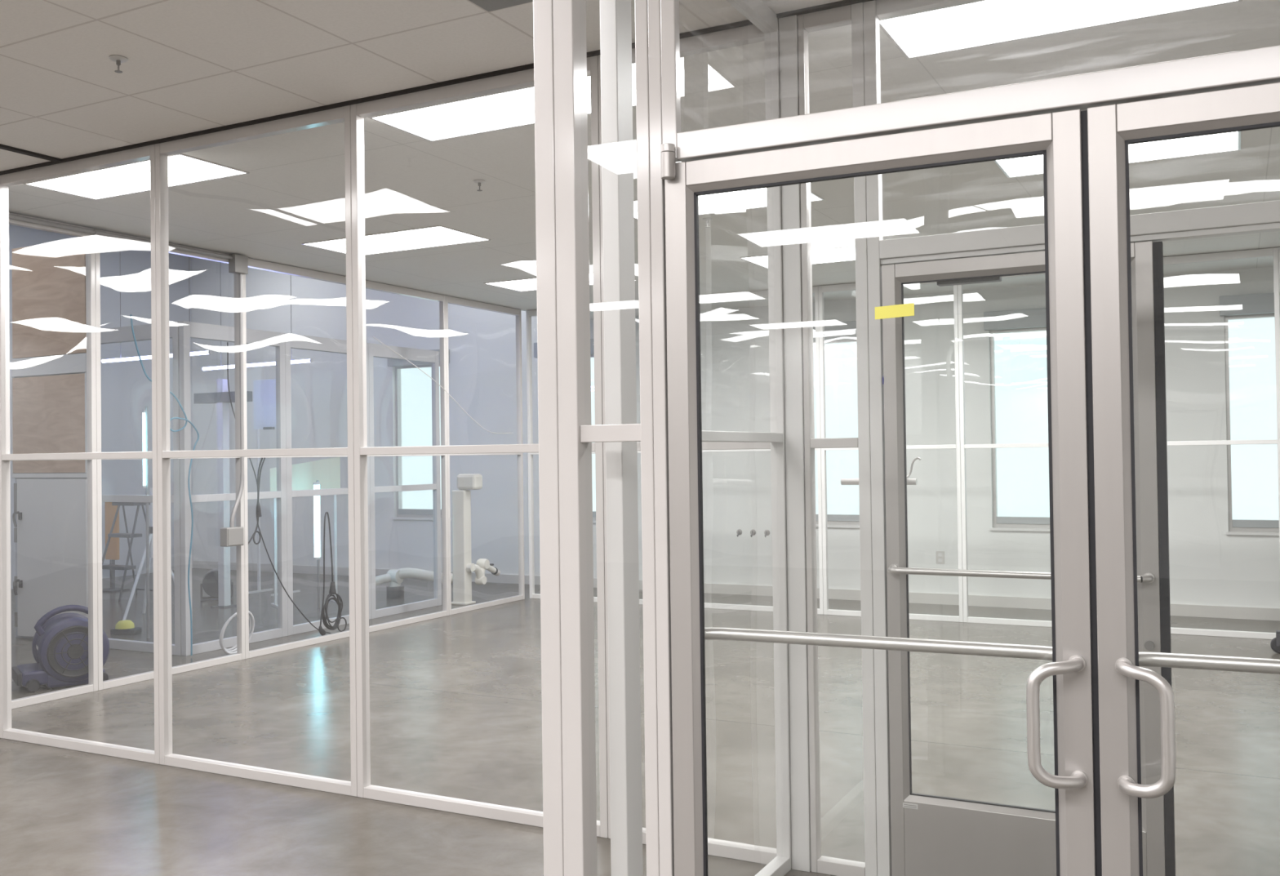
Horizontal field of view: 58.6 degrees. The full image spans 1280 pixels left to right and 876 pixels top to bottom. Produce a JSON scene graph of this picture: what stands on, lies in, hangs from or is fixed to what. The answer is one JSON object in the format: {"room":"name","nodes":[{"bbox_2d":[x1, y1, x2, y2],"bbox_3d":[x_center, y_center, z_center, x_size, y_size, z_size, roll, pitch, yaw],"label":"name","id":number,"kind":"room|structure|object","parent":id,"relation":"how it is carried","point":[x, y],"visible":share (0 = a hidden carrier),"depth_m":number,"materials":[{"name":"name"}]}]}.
{"room":"laboratory corridor","nodes":[
{"label":"laboratory corridor","id":0,"kind":"room"},
{"bbox_2d":[8,223,190,257],"bbox_3d":[-5.065,-2.566,10.883,6.030,0.080,7.150,-1,-1,28],"label":"ceiling","id":1,"kind":"structure","parent":0,"point":[9,224],"depth_m":13.93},
{"bbox_2d":[8,224,193,589],"bbox_3d":[-7.775,-0.369,12.229,0.100,4.200,7.250,-1,-1,28],"label":"wall","id":2,"kind":"structure","parent":0,"point":[126,389],"depth_m":14.51,"materials":[{"name":"white paint"}]},
{"bbox_2d":[120,255,120,326],"bbox_3d":[-4.845,-1.373,10.674,0.007,0.657,0.037,-1,-1,28],"label":"tube light","id":3,"kind":"object","parent":2,"relation":"hanging from","point":[120,255],"depth_m":10.68,"materials":[{"name":"white metal"}]},
{"bbox_2d":[100,342,151,363],"bbox_3d":[-4.778,-0.800,10.635,0.696,0.171,0.037,-1,-1,28],"label":"tube light","id":4,"kind":"object","parent":2,"relation":"hanging from","point":[132,358],"depth_m":10.64,"materials":[{"name":"white metal"}]},
{"bbox_2d":[188,256,189,282],"bbox_3d":[-4.038,-1.512,10.252,0.005,0.227,0.037,-1,-1,28],"label":"tube light","id":5,"kind":"object","parent":2,"relation":"hanging from","point":[188,256],"depth_m":10.26,"materials":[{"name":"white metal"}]},
{"bbox_2d":[189,296,190,321],"bbox_3d":[-4.027,-1.156,10.244,0.005,0.220,0.037,-1,-1,28],"label":"tube light","id":6,"kind":"object","parent":2,"relation":"hanging from","point":[189,296],"depth_m":10.26,"materials":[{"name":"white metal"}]},
{"bbox_2d":[0,0,841,171],"bbox_3d":[-5.614,-1.501,0.011,15.100,0.080,12.793,-1,-1,28],"label":"ceiling","id":7,"kind":"structure","parent":0,"point":[191,65],"depth_m":4.34,"materials":[{"name":"tile"}]},
{"bbox_2d":[0,143,61,162],"bbox_3d":[-3.447,-1.415,4.837,0.040,0.012,2.153,-1,-1,28],"label":"trim","id":8,"kind":"structure","parent":7,"relation":"attached to","point":[2,146],"depth_m":5.64,"materials":[{"name":"black metal"}]},
{"bbox_2d":[108,54,128,72],"bbox_3d":[-1.985,-1.421,4.344,0.068,0.055,0.068,-1,-1,28],"label":"sprinkler","id":9,"kind":"object","parent":7,"relation":"attached to","point":[117,59],"visible":1,"depth_m":4.34,"materials":[{"name":"silver metal"}]},
{"bbox_2d":[469,0,533,11],"bbox_3d":[-0.397,-1.479,3.531,0.594,0.005,0.594,-1,-1,28],"label":"ceiling vent","id":10,"kind":"object","parent":7,"relation":"in","point":[488,5],"visible":1,"depth_m":3.86,"materials":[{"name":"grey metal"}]},
{"bbox_2d":[0,568,1279,875],"bbox_3d":[-3.912,1.598,3.137,15.100,0.100,19.950,-1,-1,28],"label":"floor","id":11,"kind":"structure","parent":0,"point":[455,700],"depth_m":5.76,"materials":[{"name":"concrete"}]},
{"bbox_2d":[11,237,88,639],"bbox_3d":[-4.792,0.029,9.306,0.940,3.240,0.175,-1,-1,28],"label":"wall","id":12,"kind":"structure","parent":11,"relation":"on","point":[49,362],"depth_m":9.27,"materials":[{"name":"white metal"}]},
{"bbox_2d":[8,212,97,709],"bbox_3d":[-3.697,0.131,6.825,0.050,2.935,0.973,-1,-1,28],"label":"frame","id":13,"kind":"object","parent":11,"relation":"on","point":[92,686],"visible":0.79,"depth_m":7.22,"materials":[{"name":"metal"}]},
{"bbox_2d":[11,604,109,692],"bbox_3d":[-3.783,1.352,7.453,0.533,0.509,0.427,0,-1,-34],"label":"fan","id":14,"kind":"object","parent":11,"relation":"on","point":[60,643],"depth_m":7.31,"materials":[{"name":"blue plastic"}]},
{"bbox_2d":[11,662,105,688],"bbox_3d":[-3.787,1.538,7.451,0.533,0.118,0.601,-1,-1,28],"label":"outlet","id":15,"kind":"object","parent":14,"relation":"attached to","point":[33,675],"depth_m":7.27,"materials":[{"name":"black plastic"}]},
{"bbox_2d":[46,625,103,677],"bbox_3d":[-3.622,1.369,7.320,0.332,0.332,0.016,0,-1,-34],"label":"fan grille","id":16,"kind":"object","parent":14,"relation":"in","point":[67,646],"depth_m":7.29,"materials":[{"name":"black plastic"}]},
{"bbox_2d":[0,144,159,764],"bbox_3d":[-2.847,0.079,5.777,1.223,2.985,0.050,-1,-1,28],"label":"frame","id":17,"kind":"object","parent":11,"relation":"on","point":[144,153],"visible":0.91,"depth_m":5.90,"materials":[{"name":"metal"}]},
{"bbox_2d":[102,502,129,592],"bbox_3d":[-5.920,1.189,12.798,0.280,1.050,0.240,-1,-1,28],"label":"sign","id":18,"kind":"object","parent":11,"relation":"on","point":[113,551],"visible":0.66,"depth_m":12.78,"materials":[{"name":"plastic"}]},
{"bbox_2d":[110,620,142,635],"bbox_3d":[-4.319,1.589,9.587,0.220,0.115,0.150,-1,-1,8],"label":"pad","id":19,"kind":"object","parent":11,"relation":"on","point":[122,627],"visible":1,"depth_m":9.53,"materials":[{"name":"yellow plastic"}]},
{"bbox_2d":[102,502,153,601],"bbox_3d":[-5.428,1.190,12.122,0.502,1.023,0.580,-1,-1,28],"label":"step ladder","id":20,"kind":"object","parent":11,"relation":"on","point":[110,566],"visible":0.79,"depth_m":11.96,"materials":[{"name":"metal"}]},
{"bbox_2d":[100,321,181,655],"bbox_3d":[-3.878,0.384,8.761,1.030,2.490,0.050,-1,-1,28],"label":"frame","id":21,"kind":"object","parent":11,"relation":"on","point":[142,332],"visible":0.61,"depth_m":8.53,"materials":[{"name":"metal"}]},
{"bbox_2d":[142,406,149,638],"bbox_3d":[-4.039,0.689,9.328,0.025,1.900,0.083,-1,-1,-4],"label":"tube light","id":22,"kind":"object","parent":11,"relation":"on","point":[145,422],"visible":1,"depth_m":9.34,"materials":[{"name":"white plastic"}]},
{"bbox_2d":[122,488,192,620],"bbox_3d":[-4.576,1.067,10.546,0.614,1.206,0.557,-1,-1,28],"label":"tripod","id":23,"kind":"object","parent":11,"relation":"on","point":[150,528],"visible":0.59,"depth_m":10.58,"materials":[{"name":"black plastic"}]},
{"bbox_2d":[129,314,199,655],"bbox_3d":[-3.416,0.368,8.232,0.033,2.469,0.573,-1,-1,28],"label":"air hose","id":24,"kind":"object","parent":11,"relation":"on","point":[131,315],"visible":0.89,"depth_m":8.39,"materials":[{"name":"grey rubber"}]},
{"bbox_2d":[94,228,245,690],"bbox_3d":[-3.190,0.138,7.793,0.050,2.935,1.208,-1,-1,28],"label":"frame","id":25,"kind":"object","parent":11,"relation":"on","point":[240,655],"visible":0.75,"depth_m":7.77,"materials":[{"name":"metal"}]},
{"bbox_2d":[8,213,248,546],"bbox_3d":[-3.342,-0.281,7.379,0.078,2.095,2.070,-1,-1,28],"label":"conduit","id":26,"kind":"object","parent":25,"relation":"attached to","point":[233,535],"visible":1,"depth_m":8.17,"materials":[{"name":"grey metal"}]},
{"bbox_2d":[200,568,233,601],"bbox_3d":[-4.411,1.525,11.893,0.322,0.310,0.260,0,-1,-22],"label":"fan","id":27,"kind":"object","parent":11,"relation":"on","point":[210,580],"visible":0.6,"depth_m":11.79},
{"bbox_2d":[194,378,252,608],"bbox_3d":[-4.122,0.543,11.298,0.700,2.250,0.180,-1,-1,28],"label":"post","id":28,"kind":"object","parent":11,"relation":"on","point":[221,397],"visible":0.91,"depth_m":11.27,"materials":[{"name":"white metal"}]},
{"bbox_2d":[178,320,288,656],"bbox_3d":[-3.165,0.376,8.938,0.050,2.490,1.023,-1,-1,28],"label":"frame","id":29,"kind":"object","parent":11,"relation":"on","point":[187,330],"visible":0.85,"depth_m":8.78,"materials":[{"name":"metal"}]},
{"bbox_2d":[219,611,254,654],"bbox_3d":[-3.003,1.443,8.482,0.156,0.336,0.307,-1,-1,28],"label":"coil","id":30,"kind":"object","parent":11,"relation":"on","point":[230,651],"visible":0.65,"depth_m":8.47,"materials":[{"name":"white plastic"}]},
{"bbox_2d":[155,105,357,796],"bbox_3d":[-1.762,0.056,5.209,1.223,2.985,0.050,-1,-1,28],"label":"frame","id":31,"kind":"object","parent":11,"relation":"on","point":[340,114],"visible":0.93,"depth_m":5.31,"materials":[{"name":"metal"}]},
{"bbox_2d":[248,378,300,595],"bbox_3d":[-4.004,0.522,12.387,0.470,2.320,0.400,-1,-1,28],"label":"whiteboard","id":32,"kind":"object","parent":11,"relation":"on","point":[264,390],"visible":0.59,"depth_m":12.43,"materials":[{"name":"white metal"}]},
{"bbox_2d":[262,426,274,429],"bbox_3d":[-4.018,-0.106,12.353,0.130,0.025,0.039,-1,-1,28],"label":"marker tray","id":33,"kind":"object","parent":32,"relation":"on","point":[264,428],"depth_m":12.33,"materials":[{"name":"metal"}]},
{"bbox_2d":[226,342,330,633],"bbox_3d":[-2.847,0.435,9.094,0.316,2.352,0.826,-1,-1,28],"label":"power cord","id":34,"kind":"object","parent":11,"relation":"on","point":[227,342],"visible":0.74,"depth_m":8.81,"materials":[{"name":"black rubber"}]},
{"bbox_2d":[242,257,349,658],"bbox_3d":[-2.667,0.146,8.885,0.135,2.935,1.208,-1,-1,28],"label":"frame","id":35,"kind":"object","parent":11,"relation":"on","point":[252,263],"depth_m":8.66,"materials":[{"name":"metal"}]},
{"bbox_2d":[248,457,265,544],"bbox_3d":[-2.871,0.464,8.527,0.074,0.669,0.149,-1,-1,28],"label":"cord","id":36,"kind":"object","parent":35,"relation":"hanging from","point":[258,506],"visible":0.99,"depth_m":8.56,"materials":[{"name":"rubber"}]},
{"bbox_2d":[269,457,340,608],"bbox_3d":[-3.341,0.924,11.402,0.700,1.470,0.270,0,-1,-32],"label":"rack","id":37,"kind":"object","parent":11,"relation":"on","point":[327,471],"visible":0.67,"depth_m":11.43,"materials":[{"name":"white metal"}]},
{"bbox_2d":[313,480,320,608],"bbox_3d":[-3.130,1.032,11.063,0.067,1.240,0.127,-1,-1,-17],"label":"tube light","id":38,"kind":"object","parent":11,"relation":"on","point":[316,485],"visible":1,"depth_m":11.01,"materials":[{"name":"white plastic"}]},
{"bbox_2d":[284,333,371,635],"bbox_3d":[-2.691,0.383,9.844,0.050,2.490,1.018,-1,-1,28],"label":"frame","id":39,"kind":"object","parent":11,"relation":"on","point":[291,340],"visible":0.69,"depth_m":9.54,"materials":[{"name":"metal"}]},
{"bbox_2d":[368,342,441,618],"bbox_3d":[-2.217,0.390,10.750,0.050,2.490,1.023,-1,-1,28],"label":"frame","id":40,"kind":"object","parent":11,"relation":"on","point":[378,350],"visible":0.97,"depth_m":10.87,"materials":[{"name":"metal"}]},
{"bbox_2d":[365,280,448,632],"bbox_3d":[-2.068,0.153,9.937,0.050,2.935,1.208,-1,-1,28],"label":"frame","id":41,"kind":"object","parent":11,"relation":"on","point":[371,285],"visible":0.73,"depth_m":10.43,"materials":[{"name":"metal"}]},
{"bbox_2d":[375,567,453,599],"bbox_3d":[-2.355,1.500,11.890,0.877,0.306,0.182,0,-1,-23],"label":"robot arm","id":42,"kind":"object","parent":11,"relation":"on","point":[394,577],"visible":0.78,"depth_m":11.78,"materials":[{"name":"white plastic"}]},
{"bbox_2d":[451,473,500,604],"bbox_3d":[-1.633,0.996,11.398,0.300,1.280,0.523,-1,-1,28],"label":"robot arm","id":43,"kind":"object","parent":11,"relation":"on","point":[463,566],"visible":0.99,"depth_m":11.21,"materials":[{"name":"beige plastic"}]},
{"bbox_2d":[350,55,608,838],"bbox_3d":[-0.675,0.033,4.640,1.228,2.985,0.050,-1,-1,28],"label":"frame","id":44,"kind":"object","parent":11,"relation":"on","point":[522,78],"visible":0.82,"depth_m":4.75,"materials":[{"name":"metal"}]},
{"bbox_2d":[445,295,524,615],"bbox_3d":[-1.497,0.161,11.027,0.050,2.935,1.248,-1,-1,28],"label":"frame","id":45,"kind":"object","parent":11,"relation":"on","point":[449,300],"visible":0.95,"depth_m":11.43,"materials":[{"name":"metal"}]},
{"bbox_2d":[373,336,513,433],"bbox_3d":[-1.749,-0.446,10.453,0.006,0.798,2.068,-1,-1,28],"label":"wire","id":46,"kind":"object","parent":45,"relation":"attached to","point":[373,336],"visible":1,"depth_m":10.42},
{"bbox_2d":[525,309,540,599],"bbox_3d":[-0.839,0.159,11.498,0.663,2.935,0.050,-1,-1,28],"label":"frame","id":47,"kind":"object","parent":11,"relation":"on","point":[530,313],"visible":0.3,"depth_m":11.63,"materials":[{"name":"white metal"}]},
{"bbox_2d":[590,301,642,604],"bbox_3d":[-0.002,0.141,11.060,1.223,2.935,0.050,-1,-1,28],"label":"frame","id":48,"kind":"object","parent":11,"relation":"on","point":[637,305],"visible":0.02,"depth_m":11.24,"materials":[{"name":"white metal"}]},
{"bbox_2d":[598,0,791,875],"bbox_3d":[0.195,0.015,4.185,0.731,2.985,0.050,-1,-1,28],"label":"frame","id":49,"kind":"object","parent":11,"relation":"on","point":[751,33],"visible":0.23,"depth_m":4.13,"materials":[{"name":"metal"}]},
{"bbox_2d":[736,528,742,537],"bbox_3d":[0.352,0.341,4.087,0.022,0.027,0.022,-1,-1,28],"label":"hook","id":50,"kind":"object","parent":49,"relation":"attached to","point":[739,531],"visible":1,"depth_m":4.09,"materials":[{"name":"grey metal"}]},
{"bbox_2d":[750,528,755,537],"bbox_3d":[0.399,0.340,4.063,0.022,0.027,0.022,-1,-1,28],"label":"hook","id":51,"kind":"object","parent":49,"relation":"attached to","point":[753,532],"visible":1,"depth_m":4.07,"materials":[{"name":"grey metal"}]},
{"bbox_2d":[764,529,769,537],"bbox_3d":[0.446,0.339,4.038,0.022,0.027,0.022,-1,-1,28],"label":"hook","id":52,"kind":"object","parent":49,"relation":"attached to","point":[766,532],"visible":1,"depth_m":4.04,"materials":[{"name":"grey metal"}]},
{"bbox_2d":[699,285,823,614],"bbox_3d":[1.083,0.119,10.492,1.223,2.935,0.050,-1,-1,28],"label":"frame","id":53,"kind":"object","parent":11,"relation":"on","point":[760,294],"visible":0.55,"depth_m":10.21,"materials":[{"name":"white metal"}]},
{"bbox_2d":[778,14,811,871],"bbox_3d":[0.549,0.007,3.997,0.066,2.985,0.058,-1,-1,28],"label":"post","id":54,"kind":"object","parent":11,"relation":"on","point":[788,25],"visible":0.8,"depth_m":3.97,"materials":[{"name":"white metal"}]},
{"bbox_2d":[797,4,865,875],"bbox_3d":[0.666,0.005,3.939,0.191,2.985,0.050,-1,-1,28],"label":"frame","id":55,"kind":"object","parent":11,"relation":"on","point":[807,23],"visible":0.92,"depth_m":3.96,"materials":[{"name":"metal"}]},
{"bbox_2d":[818,281,963,622],"bbox_3d":[2.168,0.096,9.924,1.223,2.935,0.050,-1,-1,28],"label":"frame","id":56,"kind":"object","parent":11,"relation":"on","point":[847,286],"visible":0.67,"depth_m":10.05,"materials":[{"name":"white metal"}]},
{"bbox_2d":[957,272,1052,626],"bbox_3d":[3.247,0.073,9.360,1.208,2.935,0.050,-1,-1,28],"label":"frame","id":57,"kind":"object","parent":11,"relation":"on","point":[963,446],"visible":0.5,"depth_m":9.60,"materials":[{"name":"white metal"}]},
{"bbox_2d":[1163,247,1279,639],"bbox_3d":[4.296,0.051,8.810,1.158,2.935,0.050,-1,-1,28],"label":"frame","id":58,"kind":"object","parent":11,"relation":"on","point":[1265,252],"visible":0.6,"depth_m":8.62,"materials":[{"name":"white metal"}]},
{"bbox_2d":[1270,630,1279,653],"bbox_3d":[4.486,1.427,7.969,0.145,0.155,0.060,-1,-1,28],"label":"caster wheel","id":59,"kind":"object","parent":11,"relation":"on","point":[1275,642],"visible":1,"depth_m":7.97,"materials":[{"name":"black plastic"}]},
{"bbox_2d":[1278,247,1279,303],"bbox_3d":[5.807,0.019,8.020,2.248,2.935,0.050,-1,-1,28],"label":"frame","id":60,"kind":"object","parent":11,"relation":"on","point":[1278,247],"visible":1,"depth_m":8.54,"materials":[{"name":"white metal"}]},
{"bbox_2d":[8,0,1279,319],"bbox_3d":[1.661,-1.446,7.405,9.070,0.080,7.057,-1,-1,28],"label":"ceiling","id":61,"kind":"structure","parent":0,"point":[292,194],"depth_m":6.44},
{"bbox_2d":[23,159,150,199],"bbox_3d":[-2.749,-1.363,6.040,0.984,0.006,0.449,-1,-1,28],"label":"recessed light","id":62,"kind":"object","parent":61,"relation":"in","point":[131,178],"depth_m":6.07,"materials":[{"name":"white plastic"}]},
{"bbox_2d":[168,153,249,187],"bbox_3d":[-2.387,-1.371,5.851,0.624,0.006,0.449,-1,-1,28],"label":"recessed light","id":63,"kind":"object","parent":61,"relation":"in","point":[183,169],"depth_m":5.86,"materials":[{"name":"white plastic"}]},
{"bbox_2d":[301,225,491,255],"bbox_3d":[-1.680,-1.352,7.854,1.194,0.006,0.564,-1,-1,28],"label":"recessed light","id":64,"kind":"object","parent":61,"relation":"in","point":[437,235],"visible":0.82,"depth_m":7.82,"materials":[{"name":"white plastic"}]},
{"bbox_2d":[473,179,485,191],"bbox_3d":[-0.866,-1.362,6.164,0.068,0.055,0.068,-1,-1,28],"label":"sprinkler","id":65,"kind":"object","parent":61,"relation":"attached to","point":[479,182],"visible":1,"depth_m":6.16,"materials":[{"name":"silver metal"}]},
{"bbox_2d":[368,74,635,142],"bbox_3d":[-0.551,-1.409,4.893,1.204,0.006,0.444,-1,-1,28],"label":"recessed light","id":66,"kind":"object","parent":61,"relation":"in","point":[514,108],"visible":0.56,"depth_m":4.97,"materials":[{"name":"white plastic"}]},
{"bbox_2d":[483,277,536,291],"bbox_3d":[-0.977,-1.332,9.901,0.541,0.006,0.604,-1,-1,28],"label":"recessed light","id":67,"kind":"object","parent":61,"relation":"in","point":[524,284],"depth_m":9.88,"materials":[{"name":"white plastic"}]},
{"bbox_2d":[488,272,593,290],"bbox_3d":[-0.681,-1.338,9.763,1.170,0.001,0.550,-1,-1,28],"label":"diffuser","id":68,"kind":"object","parent":67,"relation":"attached to","point":[526,284],"depth_m":9.88,"materials":[{"name":"white plastic"}]},
{"bbox_2d":[589,271,593,284],"bbox_3d":[-0.411,-1.344,9.600,0.351,0.006,0.591,-1,-1,28],"label":"recessed light","id":69,"kind":"object","parent":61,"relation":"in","point":[591,282],"depth_m":9.63,"materials":[{"name":"white plastic"}]},
{"bbox_2d":[702,217,712,227],"bbox_3d":[0.428,-1.365,7.236,0.068,0.055,0.068,-1,-1,28],"label":"sprinkler","id":70,"kind":"object","parent":61,"relation":"attached to","point":[707,219],"visible":1,"depth_m":7.22,"materials":[{"name":"silver metal"}]},
{"bbox_2d":[633,187,824,219],"bbox_3d":[0.423,-1.396,6.753,1.204,0.006,0.564,-1,-1,28],"label":"recessed light","id":71,"kind":"object","parent":61,"relation":"in","point":[757,197],"visible":0.26,"depth_m":6.74,"materials":[{"name":"white plastic"}]},
{"bbox_2d":[739,254,768,268],"bbox_3d":[0.980,-1.373,8.869,0.227,0.006,0.596,-1,-1,28],"label":"recessed light","id":72,"kind":"object","parent":61,"relation":"in","point":[762,260],"depth_m":8.80,"materials":[{"name":"white plastic"}]},
{"bbox_2d":[811,245,855,264],"bbox_3d":[1.455,-1.383,8.627,0.518,0.006,0.604,-1,-1,28],"label":"recessed light","id":73,"kind":"object","parent":61,"relation":"in","point":[833,255],"depth_m":8.63,"materials":[{"name":"white plastic"}]},
{"bbox_2d":[994,154,1043,177],"bbox_3d":[2.022,-1.429,5.995,0.240,0.006,0.425,-1,-1,28],"label":"recessed light","id":74,"kind":"object","parent":61,"relation":"in","point":[1030,165],"depth_m":5.99,"materials":[{"name":"white plastic"}]},
{"bbox_2d":[879,0,1242,58],"bbox_3d":[1.407,-1.451,3.868,1.124,0.006,0.444,-1,-1,28],"label":"recessed light","id":75,"kind":"object","parent":61,"relation":"in","point":[984,22],"visible":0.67,"depth_m":3.95,"materials":[{"name":"white plastic"}]},
{"bbox_2d":[1128,131,1240,163],"bbox_3d":[2.688,-1.442,5.658,0.512,0.006,0.404,-1,-1,28],"label":"recessed light","id":76,"kind":"object","parent":61,"relation":"in","point":[1145,152],"depth_m":5.66,"materials":[{"name":"white plastic"}]},
{"bbox_2d":[191,257,1279,608],"bbox_3d":[0.676,-0.487,11.987,15.100,4.200,0.160,-1,-1,28],"label":"wall","id":77,"kind":"structure","parent":0,"point":[1208,566],"depth_m":11.73,"materials":[{"name":"white paint"}]},
{"bbox_2d":[190,350,213,355],"bbox_3d":[-3.894,-0.756,10.172,0.277,0.033,0.037,-1,-1,28],"label":"tube light","id":78,"kind":"object","parent":77,"relation":"hanging from","point":[210,352],"depth_m":10.16,"materials":[{"name":"white glass"}]},
{"bbox_2d":[200,364,234,370],"bbox_3d":[-4.237,-0.705,11.480,0.460,0.034,0.037,-1,-1,28],"label":"tube light","id":79,"kind":"object","parent":77,"relation":"hanging from","point":[229,366],"depth_m":11.47,"materials":[{"name":"white glass"}]},
{"bbox_2d":[220,284,221,324],"bbox_3d":[-4.197,-1.335,11.463,0.005,0.394,0.037,-1,-1,28],"label":"tube light","id":80,"kind":"object","parent":77,"relation":"hanging from","point":[220,285],"depth_m":11.47,"materials":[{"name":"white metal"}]},
{"bbox_2d":[246,361,275,367],"bbox_3d":[-3.706,-0.721,11.202,0.383,0.033,0.037,-1,-1,28],"label":"tube light","id":81,"kind":"object","parent":77,"relation":"hanging from","point":[272,362],"depth_m":11.19,"materials":[{"name":"white glass"}]},
{"bbox_2d":[290,275,291,333],"bbox_3d":[-3.358,-1.288,11.024,0.007,0.560,0.037,-1,-1,28],"label":"tube light","id":82,"kind":"object","parent":77,"relation":"hanging from","point":[291,275],"depth_m":11.03,"materials":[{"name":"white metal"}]},
{"bbox_2d":[290,358,314,364],"bbox_3d":[-3.227,-0.738,10.951,0.293,0.039,0.037,-1,-1,28],"label":"tube light","id":83,"kind":"object","parent":77,"relation":"hanging from","point":[310,360],"depth_m":10.94,"materials":[{"name":"white glass"}]},
{"bbox_2d":[386,348,449,519],"bbox_3d":[-2.608,-0.031,13.642,0.890,2.015,0.170,-1,-1,28],"label":"window","id":84,"kind":"structure","parent":77,"relation":"in","point":[402,513],"depth_m":13.80,"materials":[{"name":"metal"}]},
{"bbox_2d":[533,338,595,523],"bbox_3d":[-0.739,-0.070,12.663,0.910,2.015,0.170,-1,-1,28],"label":"window","id":85,"kind":"structure","parent":77,"relation":"in","point":[592,345],"depth_m":12.55,"materials":[{"name":"metal"}]},
{"bbox_2d":[192,560,1279,621],"bbox_3d":[0.663,1.562,11.881,15.100,0.100,0.014,-1,-1,28],"label":"baseboard","id":86,"kind":"structure","parent":77,"relation":"attached to","point":[1180,610],"depth_m":10.79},
{"bbox_2d":[813,320,859,528],"bbox_3d":[2.029,-0.129,11.214,1.000,2.015,0.170,-1,-1,28],"label":"window","id":87,"kind":"structure","parent":77,"relation":"in","point":[834,332],"depth_m":11.20,"materials":[{"name":"metal"}]},
{"bbox_2d":[935,551,944,564],"bbox_3d":[2.830,1.126,10.753,0.080,0.120,0.008,-1,-1,28],"label":"wall outlet","id":88,"kind":"object","parent":77,"relation":"attached to","point":[940,554],"visible":1,"depth_m":10.75,"materials":[{"name":"white plastic"}]},
{"bbox_2d":[937,552,942,561],"bbox_3d":[2.829,1.126,10.750,0.036,0.084,0.002,-1,-1,28],"label":"socket","id":89,"kind":"object","parent":88,"relation":"attached to","point":[940,554],"depth_m":10.75,"materials":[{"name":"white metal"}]},
{"bbox_2d":[983,307,1049,531],"bbox_3d":[3.637,-0.163,10.373,0.930,2.015,0.170,-1,-1,28],"label":"window","id":90,"kind":"structure","parent":77,"relation":"in","point":[1035,319],"depth_m":10.47,"materials":[{"name":"metal"}]},
{"bbox_2d":[1219,292,1279,535],"bbox_3d":[5.355,-0.199,9.473,0.930,2.015,0.170,-1,-1,28],"label":"window","id":91,"kind":"structure","parent":77,"relation":"in","point":[1262,304],"depth_m":9.60,"materials":[{"name":"metal"}]},
{"bbox_2d":[533,0,1279,875],"bbox_3d":[0.798,-0.019,2.373,2.282,2.985,0.100,-1,-1,26],"label":"door frame","id":92,"kind":"structure","parent":0,"point":[566,434],"depth_m":2.73,"materials":[{"name":"metal"}]},
{"bbox_2d":[660,108,1102,875],"bbox_3d":[0.495,0.389,2.478,0.927,2.159,0.186,-1,-1,26],"label":"door","id":93,"kind":"structure","parent":92,"relation":"in","point":[1060,136],"depth_m":2.38,"materials":[{"name":"metal"}]},
{"bbox_2d":[875,302,914,319],"bbox_3d":[0.549,-0.274,2.463,0.085,0.030,0.001,-1,-1,26],"label":"tape strip","id":94,"kind":"object","parent":93,"relation":"attached to","point":[904,309],"visible":1,"depth_m":2.46,"materials":[{"name":"yellow plastic"}]},
{"bbox_2d":[1087,81,1279,875],"bbox_3d":[1.332,0.392,2.082,0.926,2.121,0.199,-1,-1,26],"label":"door","id":95,"kind":"structure","parent":92,"relation":"in","point":[1111,128],"depth_m":2.25,"materials":[{"name":"metal"}]},
{"bbox_2d":[851,0,1279,875],"bbox_3d":[1.604,-0.014,3.475,1.900,2.985,0.100,-1,-1,28],"label":"door frame","id":96,"kind":"structure","parent":0,"point":[872,251],"depth_m":3.84,"materials":[{"name":"white metal"}]},
{"bbox_2d":[0,0,872,174],"bbox_3d":[-0.046,-1.469,4.285,9.000,0.012,0.024,-1,-1,28],"label":"trim","id":97,"kind":"structure","parent":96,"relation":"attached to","point":[843,2],"depth_m":4.80,"materials":[{"name":"metal"}]},
{"bbox_2d":[840,478,917,484],"bbox_3d":[0.823,0.156,4.016,0.272,0.023,0.141,-1,-1,28],"label":"rod","id":98,"kind":"object","parent":96,"relation":"attached to","point":[843,481],"visible":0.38,"depth_m":4.10,"materials":[{"name":"silver metal"}]},
{"bbox_2d":[906,457,920,478],"bbox_3d":[0.909,0.118,3.978,0.158,0.102,0.046,0,-1,-31],"label":"wall hook","id":99,"kind":"object","parent":98,"relation":"attached to","point":[916,458],"visible":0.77,"depth_m":4.01,"materials":[{"name":"silver metal"}]},
{"bbox_2d":[881,240,1175,875],"bbox_3d":[1.210,0.443,3.636,0.864,2.066,0.146,-1,-1,28],"label":"door","id":100,"kind":"structure","parent":96,"relation":"in","point":[931,835],"depth_m":3.64,"materials":[{"name":"metal"}]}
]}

